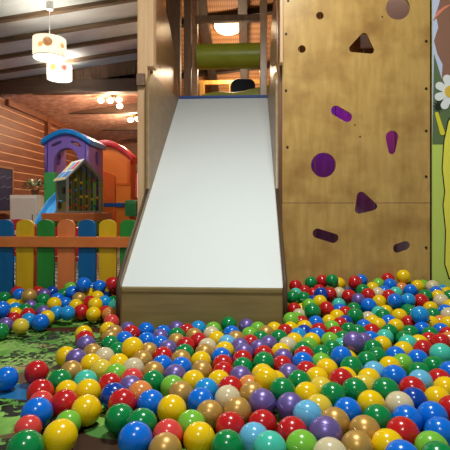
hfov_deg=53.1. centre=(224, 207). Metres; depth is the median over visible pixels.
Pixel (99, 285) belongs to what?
ball
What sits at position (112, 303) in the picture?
ball
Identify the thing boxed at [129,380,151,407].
ball
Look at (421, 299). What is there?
ball
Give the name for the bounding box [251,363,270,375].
ball
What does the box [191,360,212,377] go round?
ball
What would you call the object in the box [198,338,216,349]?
ball
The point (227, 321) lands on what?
ball
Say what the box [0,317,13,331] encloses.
ball
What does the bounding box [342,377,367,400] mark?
ball
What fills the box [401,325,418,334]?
ball
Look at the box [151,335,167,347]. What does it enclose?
ball
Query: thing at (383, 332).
ball
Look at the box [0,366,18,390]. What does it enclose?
ball
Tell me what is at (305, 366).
ball
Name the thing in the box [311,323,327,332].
ball
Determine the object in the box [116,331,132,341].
ball
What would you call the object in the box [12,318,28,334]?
ball
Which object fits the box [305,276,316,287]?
ball
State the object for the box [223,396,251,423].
ball
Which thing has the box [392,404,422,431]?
ball
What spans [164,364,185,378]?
ball
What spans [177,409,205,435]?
ball
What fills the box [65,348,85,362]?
ball
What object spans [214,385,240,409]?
ball
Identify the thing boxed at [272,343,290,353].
ball
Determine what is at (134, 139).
trim
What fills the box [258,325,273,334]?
ball
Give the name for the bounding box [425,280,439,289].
ball
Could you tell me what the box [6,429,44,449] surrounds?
ball
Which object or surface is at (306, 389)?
ball
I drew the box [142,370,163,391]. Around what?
ball
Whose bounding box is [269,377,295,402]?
ball
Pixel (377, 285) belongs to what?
balls
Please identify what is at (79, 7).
trim
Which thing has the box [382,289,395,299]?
ball
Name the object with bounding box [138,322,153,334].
ball
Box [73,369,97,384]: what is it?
ball
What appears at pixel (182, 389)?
ball
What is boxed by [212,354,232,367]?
ball
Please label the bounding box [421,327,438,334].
ball
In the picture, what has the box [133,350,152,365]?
ball
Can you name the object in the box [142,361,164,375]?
ball
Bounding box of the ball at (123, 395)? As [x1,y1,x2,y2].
[108,388,136,410]
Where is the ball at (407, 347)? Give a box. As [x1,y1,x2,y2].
[394,341,413,354]
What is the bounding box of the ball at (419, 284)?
[411,280,424,292]
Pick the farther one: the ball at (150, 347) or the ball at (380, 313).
the ball at (380, 313)
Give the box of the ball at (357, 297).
[351,293,364,304]
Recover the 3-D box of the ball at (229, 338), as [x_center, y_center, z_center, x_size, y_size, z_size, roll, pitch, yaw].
[0.009,0.545,1.803,0.074,0.074,0.074,0,0,33]
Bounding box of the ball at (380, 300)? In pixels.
[372,295,386,305]
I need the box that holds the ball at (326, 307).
[319,301,333,315]
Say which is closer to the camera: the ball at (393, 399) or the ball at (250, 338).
the ball at (393, 399)
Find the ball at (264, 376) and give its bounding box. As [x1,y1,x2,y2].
[254,367,278,389]
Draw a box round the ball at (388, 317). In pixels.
[382,314,395,323]
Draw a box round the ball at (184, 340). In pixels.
[176,336,194,349]
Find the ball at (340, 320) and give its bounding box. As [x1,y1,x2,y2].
[334,317,346,326]
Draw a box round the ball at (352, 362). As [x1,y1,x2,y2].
[340,356,362,374]
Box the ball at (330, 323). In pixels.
[324,320,339,328]
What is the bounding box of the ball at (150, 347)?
[143,342,156,356]
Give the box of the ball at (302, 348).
[294,346,313,356]
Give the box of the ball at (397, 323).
[388,319,403,331]
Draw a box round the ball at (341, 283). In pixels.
[333,277,345,288]
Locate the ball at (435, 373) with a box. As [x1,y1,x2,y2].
[428,368,449,381]
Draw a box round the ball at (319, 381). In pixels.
[311,376,330,391]
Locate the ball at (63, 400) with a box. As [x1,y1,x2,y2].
[50,389,77,417]
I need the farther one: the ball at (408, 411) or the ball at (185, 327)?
the ball at (185, 327)
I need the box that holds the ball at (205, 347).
[195,343,213,360]
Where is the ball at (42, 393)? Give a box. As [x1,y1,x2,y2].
[29,390,52,400]
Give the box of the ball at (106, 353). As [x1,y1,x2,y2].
[95,347,114,360]
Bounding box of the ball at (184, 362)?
[171,357,191,371]
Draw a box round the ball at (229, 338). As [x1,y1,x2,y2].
[218,334,234,342]
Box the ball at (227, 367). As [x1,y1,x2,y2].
[212,361,232,374]
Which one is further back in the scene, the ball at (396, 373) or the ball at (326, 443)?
the ball at (396, 373)
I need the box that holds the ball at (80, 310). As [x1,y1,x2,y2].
[74,304,88,319]
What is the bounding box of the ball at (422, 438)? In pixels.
[414,430,447,449]
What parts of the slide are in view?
panel, tall panel, tall panel, panel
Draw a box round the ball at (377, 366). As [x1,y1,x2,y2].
[363,361,383,375]
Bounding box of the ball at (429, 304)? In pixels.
[423,301,437,308]
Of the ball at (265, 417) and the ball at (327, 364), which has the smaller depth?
the ball at (265, 417)
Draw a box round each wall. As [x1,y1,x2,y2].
[0,79,79,226]
[121,143,136,217]
[282,0,449,292]
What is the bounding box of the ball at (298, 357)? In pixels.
[292,352,313,365]
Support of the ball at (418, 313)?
on the ball at (421, 325)
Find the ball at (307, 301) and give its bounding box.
[302,298,315,309]
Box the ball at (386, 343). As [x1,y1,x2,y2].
[374,336,391,351]
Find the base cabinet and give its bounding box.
[10,195,43,233]
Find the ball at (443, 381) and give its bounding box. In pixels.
[433,376,449,393]
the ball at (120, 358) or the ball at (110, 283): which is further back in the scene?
the ball at (110, 283)
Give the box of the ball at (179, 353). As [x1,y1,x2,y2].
[171,349,190,361]
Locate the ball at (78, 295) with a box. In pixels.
[72,292,85,302]
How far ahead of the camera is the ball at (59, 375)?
1.39 m
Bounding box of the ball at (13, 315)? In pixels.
[6,312,20,320]
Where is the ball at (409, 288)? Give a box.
[403,284,417,295]
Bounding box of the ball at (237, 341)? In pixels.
[231,338,248,349]
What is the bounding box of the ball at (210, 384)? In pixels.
[194,378,217,397]
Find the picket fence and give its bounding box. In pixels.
[0,219,134,298]
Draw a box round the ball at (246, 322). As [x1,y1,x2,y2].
[239,318,252,331]
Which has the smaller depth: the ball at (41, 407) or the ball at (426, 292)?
the ball at (41, 407)
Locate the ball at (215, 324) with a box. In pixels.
[205,322,221,330]
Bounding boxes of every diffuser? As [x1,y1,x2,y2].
[33,53,65,61]
[48,76,70,81]
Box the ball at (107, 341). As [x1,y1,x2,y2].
[100,335,118,347]
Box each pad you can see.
[202,85,268,96]
[230,79,254,91]
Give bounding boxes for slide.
[116,0,286,328]
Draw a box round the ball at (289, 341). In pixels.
[279,337,295,353]
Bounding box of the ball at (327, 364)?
[316,358,337,376]
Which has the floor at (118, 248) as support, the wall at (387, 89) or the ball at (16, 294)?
the wall at (387, 89)
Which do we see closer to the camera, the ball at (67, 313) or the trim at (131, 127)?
the ball at (67, 313)
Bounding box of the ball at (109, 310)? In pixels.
[102,307,115,319]
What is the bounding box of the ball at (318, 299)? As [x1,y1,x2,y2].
[313,295,326,305]
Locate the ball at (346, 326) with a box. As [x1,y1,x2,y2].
[341,322,354,331]
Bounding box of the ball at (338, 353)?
[330,346,351,367]
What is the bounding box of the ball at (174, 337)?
[168,333,183,343]
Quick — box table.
[41,213,111,220]
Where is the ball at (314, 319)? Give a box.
[308,315,323,325]
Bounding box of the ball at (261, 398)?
[249,388,275,413]
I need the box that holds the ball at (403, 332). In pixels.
[395,330,412,342]
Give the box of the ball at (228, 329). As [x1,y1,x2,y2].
[223,325,238,334]
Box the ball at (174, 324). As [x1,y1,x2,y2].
[169,321,182,328]
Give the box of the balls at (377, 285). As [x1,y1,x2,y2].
[0,273,449,377]
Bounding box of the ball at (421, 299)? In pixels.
[415,293,428,306]
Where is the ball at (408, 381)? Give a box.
[399,376,425,391]
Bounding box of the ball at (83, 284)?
[76,277,90,291]
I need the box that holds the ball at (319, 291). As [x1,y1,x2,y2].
[314,287,327,298]
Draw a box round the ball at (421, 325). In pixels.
[414,321,429,334]
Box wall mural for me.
[432,0,449,278]
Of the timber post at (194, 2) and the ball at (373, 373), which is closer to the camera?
the ball at (373, 373)
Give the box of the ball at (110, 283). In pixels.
[105,277,116,290]
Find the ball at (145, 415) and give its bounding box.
[127,408,156,433]
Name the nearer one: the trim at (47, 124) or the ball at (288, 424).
the ball at (288, 424)
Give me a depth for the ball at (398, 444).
0.94 m
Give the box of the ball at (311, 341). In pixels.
[301,337,316,348]
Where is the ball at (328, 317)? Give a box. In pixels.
[322,314,335,323]
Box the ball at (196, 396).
[187,387,213,409]
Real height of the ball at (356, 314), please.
0.081 m
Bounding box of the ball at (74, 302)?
[68,299,82,307]
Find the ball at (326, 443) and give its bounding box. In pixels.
[313,437,345,449]
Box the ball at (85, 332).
[75,330,94,343]
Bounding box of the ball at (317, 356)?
[312,352,330,365]
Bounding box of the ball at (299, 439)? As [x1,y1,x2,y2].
[286,429,316,449]
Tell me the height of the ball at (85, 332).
0.078 m
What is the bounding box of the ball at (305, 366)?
[297,361,315,371]
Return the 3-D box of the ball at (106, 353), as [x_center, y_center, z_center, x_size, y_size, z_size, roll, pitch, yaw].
[-0.439,0.545,1.640,0.074,0.074,0.074,0,0,32]
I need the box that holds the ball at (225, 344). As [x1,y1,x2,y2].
[215,341,233,356]
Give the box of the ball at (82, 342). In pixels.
[76,335,95,349]
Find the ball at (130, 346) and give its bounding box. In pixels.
[121,337,143,358]
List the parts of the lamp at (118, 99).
bulb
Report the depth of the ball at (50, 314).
2.19 m
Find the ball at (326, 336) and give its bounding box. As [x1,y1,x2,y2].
[321,332,337,344]
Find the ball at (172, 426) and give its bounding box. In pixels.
[152,418,182,442]
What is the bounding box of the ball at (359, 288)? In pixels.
[356,284,368,292]
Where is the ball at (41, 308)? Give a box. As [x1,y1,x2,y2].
[35,305,49,314]
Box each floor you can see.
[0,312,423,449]
[14,247,119,286]
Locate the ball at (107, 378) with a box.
[98,372,120,390]
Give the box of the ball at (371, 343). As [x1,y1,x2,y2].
[365,339,383,349]
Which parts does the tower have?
corner leg, panel, panel, corner leg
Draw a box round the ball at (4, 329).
[0,323,8,339]
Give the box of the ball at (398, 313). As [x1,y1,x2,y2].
[391,308,407,319]
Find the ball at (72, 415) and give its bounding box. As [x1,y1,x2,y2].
[56,410,81,431]
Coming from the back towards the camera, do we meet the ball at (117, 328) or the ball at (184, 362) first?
the ball at (117, 328)
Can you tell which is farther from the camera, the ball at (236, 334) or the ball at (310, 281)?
the ball at (310, 281)
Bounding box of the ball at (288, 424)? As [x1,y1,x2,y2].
[276,416,307,442]
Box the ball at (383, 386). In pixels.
[371,377,399,400]
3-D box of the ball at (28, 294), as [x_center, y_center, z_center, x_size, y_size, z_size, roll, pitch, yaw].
[-1.063,0.478,2.444,0.081,0.081,0.081,0,0,33]
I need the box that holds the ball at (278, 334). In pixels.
[271,329,286,342]
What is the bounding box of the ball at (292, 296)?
[287,290,299,303]
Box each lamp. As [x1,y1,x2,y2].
[32,1,65,63]
[47,62,71,82]
[97,94,122,108]
[127,114,136,121]
[213,23,238,34]
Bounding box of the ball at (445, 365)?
[439,361,449,374]
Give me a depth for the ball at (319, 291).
2.42 m
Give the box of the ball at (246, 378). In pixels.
[240,375,253,384]
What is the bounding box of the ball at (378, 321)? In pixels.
[370,317,385,329]
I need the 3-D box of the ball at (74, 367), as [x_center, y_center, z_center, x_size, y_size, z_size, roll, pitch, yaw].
[-0.510,0.545,1.495,0.074,0.074,0.074,0,0,28]
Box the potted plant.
[21,178,43,194]
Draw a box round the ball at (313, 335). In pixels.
[303,332,320,344]
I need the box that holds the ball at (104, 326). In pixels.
[100,322,113,335]
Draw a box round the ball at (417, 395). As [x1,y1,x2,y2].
[403,387,427,408]
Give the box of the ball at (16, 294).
[12,288,23,299]
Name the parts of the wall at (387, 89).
panel, panel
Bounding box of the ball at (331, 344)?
[324,340,340,350]
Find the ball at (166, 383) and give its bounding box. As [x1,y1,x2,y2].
[160,375,182,396]
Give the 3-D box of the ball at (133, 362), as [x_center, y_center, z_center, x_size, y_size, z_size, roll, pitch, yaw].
[-0.311,0.546,1.528,0.074,0.074,0.074,0,0,-11]
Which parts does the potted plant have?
pot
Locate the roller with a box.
[196,43,259,69]
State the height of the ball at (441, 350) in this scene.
0.081 m
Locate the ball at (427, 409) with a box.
[417,401,448,428]
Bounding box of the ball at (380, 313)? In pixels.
[375,309,390,317]
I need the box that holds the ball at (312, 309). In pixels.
[304,303,320,318]
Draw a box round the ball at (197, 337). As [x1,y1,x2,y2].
[190,332,206,349]
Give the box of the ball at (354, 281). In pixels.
[348,275,361,289]
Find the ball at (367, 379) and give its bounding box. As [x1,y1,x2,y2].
[356,374,374,389]
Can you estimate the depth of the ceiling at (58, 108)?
7.55 m
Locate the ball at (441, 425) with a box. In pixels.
[424,416,449,445]
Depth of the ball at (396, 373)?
1.41 m
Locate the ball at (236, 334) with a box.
[229,330,243,338]
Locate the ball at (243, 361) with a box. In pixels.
[232,357,253,371]
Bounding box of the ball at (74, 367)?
[61,360,82,380]
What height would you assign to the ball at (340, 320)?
0.074 m
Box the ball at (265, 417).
[248,409,276,431]
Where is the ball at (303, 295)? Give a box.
[298,292,309,302]
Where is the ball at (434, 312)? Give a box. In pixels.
[427,307,440,316]
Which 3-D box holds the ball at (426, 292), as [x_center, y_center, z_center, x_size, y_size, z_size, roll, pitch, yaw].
[1.064,0.468,2.389,0.074,0.074,0.074,0,0,28]
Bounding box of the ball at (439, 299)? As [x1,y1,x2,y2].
[433,294,448,305]
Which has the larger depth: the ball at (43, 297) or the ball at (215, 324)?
the ball at (43, 297)
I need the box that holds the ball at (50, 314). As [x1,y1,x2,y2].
[40,310,54,324]
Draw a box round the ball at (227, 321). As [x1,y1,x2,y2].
[221,317,236,330]
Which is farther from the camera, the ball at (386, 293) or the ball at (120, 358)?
the ball at (386, 293)
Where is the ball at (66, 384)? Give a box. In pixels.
[55,380,76,392]
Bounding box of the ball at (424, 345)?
[413,340,431,355]
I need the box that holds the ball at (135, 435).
[118,421,152,449]
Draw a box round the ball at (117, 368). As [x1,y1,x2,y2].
[104,363,125,377]
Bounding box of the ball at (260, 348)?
[254,345,273,356]
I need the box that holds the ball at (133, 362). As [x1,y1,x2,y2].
[123,357,143,370]
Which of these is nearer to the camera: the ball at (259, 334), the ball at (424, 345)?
the ball at (424, 345)
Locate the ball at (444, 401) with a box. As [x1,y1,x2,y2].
[438,395,449,420]
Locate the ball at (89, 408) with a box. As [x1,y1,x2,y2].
[71,394,101,426]
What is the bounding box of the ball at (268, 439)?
[253,430,286,449]
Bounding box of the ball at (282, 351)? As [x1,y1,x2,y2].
[273,348,292,360]
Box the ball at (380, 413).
[363,404,392,428]
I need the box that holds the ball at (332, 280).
[325,274,338,286]
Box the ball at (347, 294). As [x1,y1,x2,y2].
[342,289,354,303]
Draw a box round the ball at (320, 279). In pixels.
[316,275,326,286]
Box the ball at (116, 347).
[109,342,122,353]
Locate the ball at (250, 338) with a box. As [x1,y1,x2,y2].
[244,334,257,344]
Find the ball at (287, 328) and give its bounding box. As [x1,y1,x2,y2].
[277,324,292,334]
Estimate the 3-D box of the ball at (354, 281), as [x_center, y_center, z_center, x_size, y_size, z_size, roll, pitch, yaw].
[0.742,0.425,2.568,0.080,0.080,0.080,0,0,29]
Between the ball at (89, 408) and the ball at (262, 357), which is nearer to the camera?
the ball at (89, 408)
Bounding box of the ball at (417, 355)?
[408,349,427,361]
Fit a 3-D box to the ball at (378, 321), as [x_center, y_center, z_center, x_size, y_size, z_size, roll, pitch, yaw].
[0.697,0.536,2.049,0.074,0.074,0.074,0,0,32]
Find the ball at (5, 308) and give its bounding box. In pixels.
[0,301,10,317]
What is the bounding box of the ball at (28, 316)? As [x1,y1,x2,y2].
[21,313,34,327]
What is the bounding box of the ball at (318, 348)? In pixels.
[312,344,330,356]
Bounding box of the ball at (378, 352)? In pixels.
[368,347,386,361]
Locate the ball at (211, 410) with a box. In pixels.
[197,399,222,429]
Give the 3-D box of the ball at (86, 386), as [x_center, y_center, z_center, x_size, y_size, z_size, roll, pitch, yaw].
[-0.405,0.544,1.328,0.076,0.076,0.076,0,0,-11]
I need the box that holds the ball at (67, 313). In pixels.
[60,306,74,320]
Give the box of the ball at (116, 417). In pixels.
[104,403,132,434]
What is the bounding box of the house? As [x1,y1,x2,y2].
[53,159,103,212]
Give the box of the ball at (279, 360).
[274,355,291,369]
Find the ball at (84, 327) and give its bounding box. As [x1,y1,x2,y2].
[74,325,92,337]
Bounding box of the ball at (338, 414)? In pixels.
[322,407,349,435]
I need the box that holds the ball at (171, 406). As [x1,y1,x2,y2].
[157,394,186,420]
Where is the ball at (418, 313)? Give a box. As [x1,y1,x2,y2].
[410,306,429,322]
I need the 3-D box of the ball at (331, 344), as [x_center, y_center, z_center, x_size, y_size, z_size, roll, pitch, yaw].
[0.409,0.540,1.715,0.074,0.074,0.074,0,0,30]
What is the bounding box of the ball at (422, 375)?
[409,369,433,388]
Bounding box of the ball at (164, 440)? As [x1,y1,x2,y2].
[148,432,181,449]
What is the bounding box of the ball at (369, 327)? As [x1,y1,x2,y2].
[364,323,379,332]
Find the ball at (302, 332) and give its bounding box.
[290,327,306,337]
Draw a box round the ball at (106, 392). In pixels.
[100,382,123,408]
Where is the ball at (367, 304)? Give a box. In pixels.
[360,298,376,311]
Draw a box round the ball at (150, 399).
[137,389,162,417]
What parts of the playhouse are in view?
door panel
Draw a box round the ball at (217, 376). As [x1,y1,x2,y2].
[208,370,228,384]
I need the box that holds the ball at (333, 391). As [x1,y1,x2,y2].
[320,382,346,406]
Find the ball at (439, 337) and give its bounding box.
[431,333,449,346]
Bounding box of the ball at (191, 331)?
[185,328,201,336]
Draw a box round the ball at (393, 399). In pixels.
[385,391,414,413]
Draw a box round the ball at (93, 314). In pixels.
[86,307,100,321]
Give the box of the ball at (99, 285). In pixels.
[93,280,105,292]
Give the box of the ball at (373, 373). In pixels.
[358,368,380,379]
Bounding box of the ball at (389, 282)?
[383,278,396,287]
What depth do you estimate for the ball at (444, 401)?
1.20 m
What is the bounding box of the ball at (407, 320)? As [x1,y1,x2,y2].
[401,315,415,325]
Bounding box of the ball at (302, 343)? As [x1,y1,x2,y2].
[293,341,311,353]
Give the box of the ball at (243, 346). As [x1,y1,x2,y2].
[234,343,253,357]
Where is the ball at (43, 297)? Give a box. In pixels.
[35,293,49,304]
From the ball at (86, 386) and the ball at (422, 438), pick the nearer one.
the ball at (422, 438)
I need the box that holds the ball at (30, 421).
[13,414,41,434]
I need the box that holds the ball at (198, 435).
[183,421,214,449]
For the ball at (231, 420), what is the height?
0.074 m
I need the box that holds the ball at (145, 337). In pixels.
[138,332,154,343]
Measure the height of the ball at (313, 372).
0.074 m
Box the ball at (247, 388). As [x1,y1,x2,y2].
[239,381,262,401]
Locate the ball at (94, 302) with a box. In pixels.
[88,297,102,308]
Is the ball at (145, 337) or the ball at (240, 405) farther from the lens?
the ball at (145, 337)
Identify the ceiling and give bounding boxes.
[0,0,136,79]
[2,73,136,144]
[162,0,299,95]
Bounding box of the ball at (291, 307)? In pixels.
[287,302,300,311]
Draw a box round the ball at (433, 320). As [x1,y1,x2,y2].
[427,316,438,326]
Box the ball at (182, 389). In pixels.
[168,381,192,405]
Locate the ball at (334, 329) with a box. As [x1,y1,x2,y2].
[327,326,342,333]
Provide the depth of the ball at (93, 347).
1.67 m
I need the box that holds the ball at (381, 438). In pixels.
[371,428,401,449]
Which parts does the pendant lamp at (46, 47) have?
lamp shade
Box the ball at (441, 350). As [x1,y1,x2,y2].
[429,343,449,361]
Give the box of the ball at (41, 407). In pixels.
[20,397,52,427]
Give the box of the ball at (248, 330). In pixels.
[242,327,256,336]
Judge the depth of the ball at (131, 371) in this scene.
1.42 m
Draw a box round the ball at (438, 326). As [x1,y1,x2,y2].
[433,323,447,331]
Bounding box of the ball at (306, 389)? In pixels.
[295,381,319,399]
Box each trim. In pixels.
[0,0,136,23]
[0,16,136,43]
[0,34,136,59]
[0,48,136,73]
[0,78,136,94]
[6,99,98,140]
[9,60,136,79]
[45,117,50,135]
[69,103,136,113]
[101,125,136,130]
[120,138,136,140]
[181,6,272,27]
[181,62,269,78]
[198,0,218,91]
[238,0,247,78]
[430,0,430,279]
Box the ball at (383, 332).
[377,329,393,343]
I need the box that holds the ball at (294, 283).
[289,280,301,289]
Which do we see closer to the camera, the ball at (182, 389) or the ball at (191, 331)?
the ball at (182, 389)
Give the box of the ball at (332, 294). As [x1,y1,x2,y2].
[326,287,336,300]
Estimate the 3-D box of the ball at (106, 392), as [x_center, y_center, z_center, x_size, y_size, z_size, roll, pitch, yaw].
[-0.321,0.540,1.293,0.074,0.074,0.074,0,0,-15]
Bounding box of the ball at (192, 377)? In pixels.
[182,370,203,389]
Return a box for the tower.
[14,129,105,262]
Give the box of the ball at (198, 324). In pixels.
[191,320,205,332]
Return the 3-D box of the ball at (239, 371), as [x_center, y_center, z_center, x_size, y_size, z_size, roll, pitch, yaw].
[0.050,0.542,1.437,0.074,0.074,0.074,0,0,26]
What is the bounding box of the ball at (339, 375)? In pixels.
[329,368,352,385]
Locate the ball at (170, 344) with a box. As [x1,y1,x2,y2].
[159,340,176,352]
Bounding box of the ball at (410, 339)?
[398,335,416,346]
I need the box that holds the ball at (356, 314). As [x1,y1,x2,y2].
[347,308,363,323]
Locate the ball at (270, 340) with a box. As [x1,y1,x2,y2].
[261,335,277,348]
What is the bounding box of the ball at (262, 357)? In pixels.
[253,352,274,368]
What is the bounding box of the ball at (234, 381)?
[218,375,241,390]
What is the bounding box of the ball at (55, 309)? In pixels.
[50,306,61,320]
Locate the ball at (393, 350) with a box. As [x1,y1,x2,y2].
[386,346,405,356]
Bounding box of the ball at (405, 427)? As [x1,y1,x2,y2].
[386,416,419,444]
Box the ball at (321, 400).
[307,394,332,412]
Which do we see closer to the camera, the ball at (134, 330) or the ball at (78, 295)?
the ball at (134, 330)
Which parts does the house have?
roof panel, rod, rod, rod, rod, rod, roof panel, rod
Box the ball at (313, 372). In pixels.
[306,367,328,379]
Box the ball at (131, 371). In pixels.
[121,368,143,379]
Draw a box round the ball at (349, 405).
[334,397,361,421]
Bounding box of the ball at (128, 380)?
[120,375,139,388]
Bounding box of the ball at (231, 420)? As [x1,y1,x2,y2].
[215,411,244,433]
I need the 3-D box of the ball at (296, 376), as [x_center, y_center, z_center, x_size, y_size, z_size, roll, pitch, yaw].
[0.227,0.534,1.377,0.074,0.074,0.074,0,0,30]
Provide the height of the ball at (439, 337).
0.074 m
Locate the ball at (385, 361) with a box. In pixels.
[379,356,400,367]
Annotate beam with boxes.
[136,73,145,85]
[195,14,259,23]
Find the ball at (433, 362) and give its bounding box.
[422,356,443,369]
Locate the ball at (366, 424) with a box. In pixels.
[348,415,380,438]
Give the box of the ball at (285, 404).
[276,392,302,418]
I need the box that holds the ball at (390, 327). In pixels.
[381,324,397,339]
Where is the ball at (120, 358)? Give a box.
[109,353,127,364]
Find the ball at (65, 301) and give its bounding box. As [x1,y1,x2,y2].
[60,297,71,307]
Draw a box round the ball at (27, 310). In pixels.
[20,308,35,316]
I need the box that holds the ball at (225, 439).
[211,429,243,449]
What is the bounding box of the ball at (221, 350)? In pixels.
[211,347,231,362]
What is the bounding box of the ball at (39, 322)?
[31,314,49,330]
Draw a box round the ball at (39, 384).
[26,379,54,400]
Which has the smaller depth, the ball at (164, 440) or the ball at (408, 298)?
the ball at (164, 440)
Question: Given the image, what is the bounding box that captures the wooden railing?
[198,79,268,95]
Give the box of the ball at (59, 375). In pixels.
[48,369,71,393]
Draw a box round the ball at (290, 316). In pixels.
[283,312,298,323]
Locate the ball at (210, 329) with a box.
[203,326,218,337]
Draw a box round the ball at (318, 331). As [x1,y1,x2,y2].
[309,327,324,338]
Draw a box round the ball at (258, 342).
[250,339,267,356]
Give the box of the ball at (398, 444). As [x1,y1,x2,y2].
[385,439,416,449]
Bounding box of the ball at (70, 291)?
[65,286,79,298]
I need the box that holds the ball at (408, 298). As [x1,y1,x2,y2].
[401,293,415,305]
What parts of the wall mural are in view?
post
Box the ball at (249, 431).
[239,422,266,449]
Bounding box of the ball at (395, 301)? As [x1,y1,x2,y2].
[387,293,402,308]
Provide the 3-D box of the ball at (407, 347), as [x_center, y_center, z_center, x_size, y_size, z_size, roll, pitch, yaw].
[0.674,0.542,1.700,0.076,0.076,0.075,0,0,31]
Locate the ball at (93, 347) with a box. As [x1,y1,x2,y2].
[83,343,100,354]
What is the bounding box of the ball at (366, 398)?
[357,390,385,414]
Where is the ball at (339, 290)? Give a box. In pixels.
[334,287,343,297]
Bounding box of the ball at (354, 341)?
[342,331,364,353]
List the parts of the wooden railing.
railing post, rail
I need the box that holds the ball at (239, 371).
[229,365,251,378]
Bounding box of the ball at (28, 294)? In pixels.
[21,288,36,302]
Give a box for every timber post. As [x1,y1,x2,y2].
[137,0,155,214]
[166,0,180,95]
[184,0,191,95]
[192,0,197,95]
[260,0,266,94]
[278,0,281,218]
[279,0,282,64]
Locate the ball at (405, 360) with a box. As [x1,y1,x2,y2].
[393,353,412,372]
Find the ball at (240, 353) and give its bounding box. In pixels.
[232,350,252,362]
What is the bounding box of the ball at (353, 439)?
[341,430,374,449]
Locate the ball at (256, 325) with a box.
[250,321,263,330]
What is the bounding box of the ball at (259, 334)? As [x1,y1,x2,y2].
[253,330,267,338]
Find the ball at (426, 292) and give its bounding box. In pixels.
[418,289,432,300]
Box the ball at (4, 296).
[0,291,10,300]
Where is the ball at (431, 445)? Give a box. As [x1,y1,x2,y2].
[421,441,449,449]
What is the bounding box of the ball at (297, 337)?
[287,332,302,342]
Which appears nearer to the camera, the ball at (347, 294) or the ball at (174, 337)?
the ball at (174, 337)
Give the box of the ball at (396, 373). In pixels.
[381,365,406,385]
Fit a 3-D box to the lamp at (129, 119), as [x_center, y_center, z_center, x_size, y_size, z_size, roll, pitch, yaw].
[-1.627,-1.655,8.339,0.343,0.181,0.299,0,0,-16]
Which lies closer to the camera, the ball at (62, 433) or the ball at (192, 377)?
the ball at (62, 433)
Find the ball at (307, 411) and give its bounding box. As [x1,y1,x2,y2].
[293,400,322,429]
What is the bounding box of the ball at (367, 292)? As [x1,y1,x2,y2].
[361,288,374,298]
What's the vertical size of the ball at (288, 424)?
0.075 m
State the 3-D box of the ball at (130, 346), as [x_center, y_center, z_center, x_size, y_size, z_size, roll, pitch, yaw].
[-0.339,0.515,1.653,0.081,0.081,0.081,0,0,30]
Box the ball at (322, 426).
[308,415,342,440]
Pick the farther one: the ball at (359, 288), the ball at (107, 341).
the ball at (359, 288)
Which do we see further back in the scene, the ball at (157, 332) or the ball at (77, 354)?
the ball at (157, 332)
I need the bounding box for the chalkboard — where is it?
[0,165,13,212]
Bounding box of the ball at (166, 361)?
[153,355,171,369]
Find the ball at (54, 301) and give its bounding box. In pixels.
[47,297,61,308]
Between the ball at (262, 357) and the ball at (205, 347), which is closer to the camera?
the ball at (262, 357)
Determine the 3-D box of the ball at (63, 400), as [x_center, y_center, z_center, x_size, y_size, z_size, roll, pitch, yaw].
[-0.445,0.543,1.248,0.076,0.076,0.076,0,0,33]
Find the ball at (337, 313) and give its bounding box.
[330,309,343,317]
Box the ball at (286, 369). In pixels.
[278,363,298,377]
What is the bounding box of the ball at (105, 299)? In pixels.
[100,295,110,305]
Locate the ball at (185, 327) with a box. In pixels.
[180,323,193,334]
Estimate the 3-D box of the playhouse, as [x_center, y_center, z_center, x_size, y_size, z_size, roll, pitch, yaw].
[-1.595,-0.206,6.718,0.702,1.596,0.548,0,0,3]
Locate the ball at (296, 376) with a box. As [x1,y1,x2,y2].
[288,370,310,387]
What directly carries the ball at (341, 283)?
on the balls at (377, 285)
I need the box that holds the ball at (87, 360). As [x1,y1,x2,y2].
[80,353,100,369]
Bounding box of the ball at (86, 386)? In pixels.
[74,378,100,398]
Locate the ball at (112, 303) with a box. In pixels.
[108,299,115,308]
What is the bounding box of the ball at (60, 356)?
[55,346,72,366]
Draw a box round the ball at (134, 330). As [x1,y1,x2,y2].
[124,325,139,337]
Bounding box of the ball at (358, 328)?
[349,324,365,332]
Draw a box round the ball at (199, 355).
[191,351,210,364]
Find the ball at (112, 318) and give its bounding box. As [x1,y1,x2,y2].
[103,314,118,324]
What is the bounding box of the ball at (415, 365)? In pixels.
[407,362,429,375]
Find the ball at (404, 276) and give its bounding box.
[396,270,410,282]
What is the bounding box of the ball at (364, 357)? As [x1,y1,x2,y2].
[356,351,377,366]
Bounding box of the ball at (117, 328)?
[106,324,122,332]
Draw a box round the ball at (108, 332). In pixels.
[101,329,117,340]
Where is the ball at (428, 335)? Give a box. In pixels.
[422,332,434,342]
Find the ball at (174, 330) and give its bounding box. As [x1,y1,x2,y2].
[168,327,184,336]
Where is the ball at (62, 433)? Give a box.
[42,418,77,449]
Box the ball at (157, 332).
[152,329,168,337]
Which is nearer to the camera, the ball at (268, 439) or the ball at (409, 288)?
the ball at (268, 439)
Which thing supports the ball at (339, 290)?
on the balls at (377, 285)
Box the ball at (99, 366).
[90,359,110,380]
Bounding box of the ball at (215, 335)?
[208,331,223,344]
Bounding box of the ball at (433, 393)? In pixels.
[424,386,449,402]
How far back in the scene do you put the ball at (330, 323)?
2.00 m
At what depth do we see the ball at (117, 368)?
1.45 m
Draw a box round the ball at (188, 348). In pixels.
[175,344,193,356]
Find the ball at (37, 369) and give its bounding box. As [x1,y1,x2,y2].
[24,360,48,383]
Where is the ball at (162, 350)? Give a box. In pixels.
[153,346,172,359]

